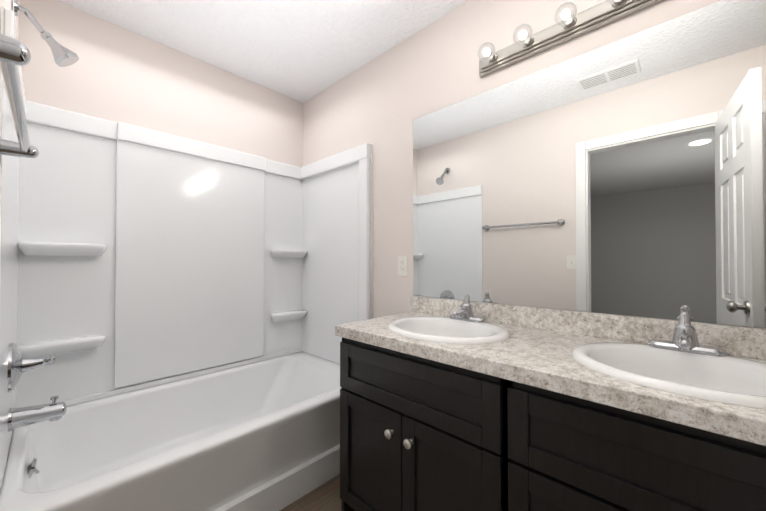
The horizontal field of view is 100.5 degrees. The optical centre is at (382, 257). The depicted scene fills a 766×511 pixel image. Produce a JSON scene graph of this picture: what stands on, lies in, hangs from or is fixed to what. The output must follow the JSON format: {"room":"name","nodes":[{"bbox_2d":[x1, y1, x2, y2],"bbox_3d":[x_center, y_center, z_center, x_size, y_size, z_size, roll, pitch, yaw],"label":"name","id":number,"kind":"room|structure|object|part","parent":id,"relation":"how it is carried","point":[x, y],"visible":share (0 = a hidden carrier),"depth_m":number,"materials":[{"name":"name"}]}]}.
{"room":"bathroom","nodes":[
{"label":"bathroom","id":0,"kind":"room"},
{"bbox_2d":[0,0,19,39],"bbox_3d":[-1.107,-0.063,0.879,1.680,2.440,0.050,-1,-1,44],"label":"wall","id":1,"kind":"structure","parent":0,"point":[8,4],"depth_m":1.16,"materials":[{"name":"white paint"}]},
{"bbox_2d":[0,34,38,157],"bbox_3d":[-0.819,-0.315,0.699,0.710,0.060,0.080,-1,-1,44],"label":"towel rail","id":2,"kind":"object","parent":1,"relation":"attached to","point":[14,53],"visible":1,"depth_m":0.59,"materials":[{"name":"silver metal"}]},
{"bbox_2d":[19,0,302,167],"bbox_3d":[-1.211,-0.049,2.063,0.100,2.440,1.724,-1,-1,44],"label":"wall","id":3,"kind":"structure","parent":0,"point":[115,73],"depth_m":1.85,"materials":[{"name":"white paint"}]},
{"bbox_2d":[57,0,467,102],"bbox_3d":[0.058,-1.308,0.872,3.600,0.050,1.724,-1,-1,44],"label":"ceiling","id":4,"kind":"structure","parent":0,"point":[303,51],"depth_m":1.78,"materials":[{"name":"white paint"}]},
{"bbox_2d":[280,474,341,510],"bbox_3d":[0.058,1.181,0.843,3.600,0.050,1.724,-1,-1,44],"label":"floor","id":5,"kind":"structure","parent":0,"point":[325,496],"depth_m":1.53,"materials":[{"name":"wood"}]},
{"bbox_2d":[0,0,372,510],"bbox_3d":[-0.848,0.092,1.716,0.899,2.149,1.522,-1,-1,44],"label":"bathtub","id":6,"kind":"object","parent":5,"relation":"on","point":[174,310],"visible":0.98,"depth_m":1.72,"materials":[{"name":"white plastic"}]},
{"bbox_2d":[335,335,765,510],"bbox_3d":[0.531,0.749,1.057,1.524,0.820,0.568,-1,-1,44],"label":"bathroom vanity","id":7,"kind":"object","parent":5,"relation":"on","point":[466,404],"depth_m":0.88,"materials":[{"name":"black wood"}]},
{"bbox_3d":[-0.056,0.809,1.276,0.351,0.475,0.018,-1,-1,44],"label":"door","id":8,"kind":"part","parent":7,"relation":"part of","materials":[{"name":"brown wood"}]},
{"bbox_3d":[0.024,0.645,1.169,0.033,0.033,0.030,-1,-1,44],"label":"knob","id":9,"kind":"part","parent":7,"relation":"part of","materials":[{"name":"silver metal"}]},
{"bbox_3d":[0.089,0.644,1.107,0.033,0.033,0.030,-1,-1,44],"label":"knob","id":10,"kind":"part","parent":7,"relation":"part of","materials":[{"name":"silver metal"}]},
{"bbox_3d":[0.077,0.462,1.153,0.718,0.195,0.018,-1,-1,44],"label":"drawer","id":11,"kind":"part","parent":7,"relation":"part of","materials":[{"name":"brown wood"}]},
{"bbox_3d":[0.206,0.806,1.027,0.363,0.475,0.018,-1,-1,44],"label":"door","id":12,"kind":"part","parent":7,"relation":"part of","materials":[{"name":"brown wood"}]},
{"bbox_2d":[335,311,765,438],"bbox_3d":[0.538,0.316,1.069,1.548,0.046,0.549,-1,-1,44],"label":"countertop","id":13,"kind":"structure","parent":7,"relation":"on","point":[525,356],"depth_m":0.83,"materials":[{"name":"grey stone"}]},
{"bbox_2d":[363,311,530,350],"bbox_3d":[0.256,0.356,1.315,0.510,0.155,0.430,-1,-1,44],"label":"sink","id":14,"kind":"object","parent":13,"relation":"in","point":[431,326],"depth_m":1.37,"materials":[{"name":"white ceramic"}]},
{"bbox_2d":[447,295,486,322],"bbox_3d":[0.351,0.224,1.416,0.170,0.114,0.144,-1,-1,44],"label":"faucet","id":15,"kind":"object","parent":13,"relation":"on","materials":[{"name":"silver metal"}]},
{"bbox_2d":[547,331,765,410],"bbox_3d":[0.779,0.350,0.820,0.510,0.155,0.430,-1,-1,44],"label":"sink","id":16,"kind":"object","parent":13,"relation":"in","point":[738,378],"depth_m":0.88,"materials":[{"name":"white ceramic"}]},
{"bbox_2d":[647,312,730,354],"bbox_3d":[0.873,0.218,0.920,0.170,0.114,0.144,-1,-1,44],"label":"faucet","id":17,"kind":"object","parent":13,"relation":"on","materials":[{"name":"silver metal"}]},
{"bbox_3d":[0.490,0.803,0.757,0.381,0.475,0.018,-1,-1,44],"label":"door","id":18,"kind":"part","parent":7,"relation":"part of","materials":[{"name":"brown wood"}]},
{"bbox_3d":[0.630,0.456,0.628,0.766,0.195,0.018,-1,-1,44],"label":"drawer","id":19,"kind":"part","parent":7,"relation":"part of","materials":[{"name":"brown wood"}]},
{"bbox_2d":[303,0,765,360],"bbox_3d":[0.654,-0.057,1.412,3.500,2.440,0.100,-1,-1,44],"label":"wall","id":20,"kind":"structure","parent":0,"point":[382,102],"depth_m":1.82,"materials":[{"name":"white paint"}]},
{"bbox_2d":[398,256,407,275],"bbox_3d":[0.113,0.048,1.848,0.072,0.116,0.010,-1,-1,44],"label":"electrical outlet","id":21,"kind":"object","parent":20,"relation":"attached to","point":[402,265],"visible":1,"depth_m":1.84,"materials":[{"name":"white plastic"}]},
{"bbox_2d":[478,0,662,77],"bbox_3d":[0.756,-0.905,1.157,0.926,0.082,0.141,-1,-1,44],"label":"vanity light","id":22,"kind":"object","parent":20,"relation":"attached to","point":[570,26],"visible":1,"depth_m":1.26,"materials":[{"name":"silver metal"}]},
{"bbox_2d":[411,296,765,354],"bbox_3d":[0.720,0.252,1.261,1.548,0.087,0.020,-1,-1,44],"label":"backsplash","id":23,"kind":"structure","parent":20,"relation":"attached to","point":[751,340],"depth_m":1.17,"materials":[{"name":"grey stone"}]},
{"bbox_2d":[413,0,765,327],"bbox_3d":[0.757,-0.291,1.242,1.613,0.993,0.005,-1,-1,44],"label":"mirror","id":24,"kind":"object","parent":20,"relation":"attached to","point":[626,176],"visible":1,"depth_m":1.15,"materials":[{"name":"clear glass"}]}
]}

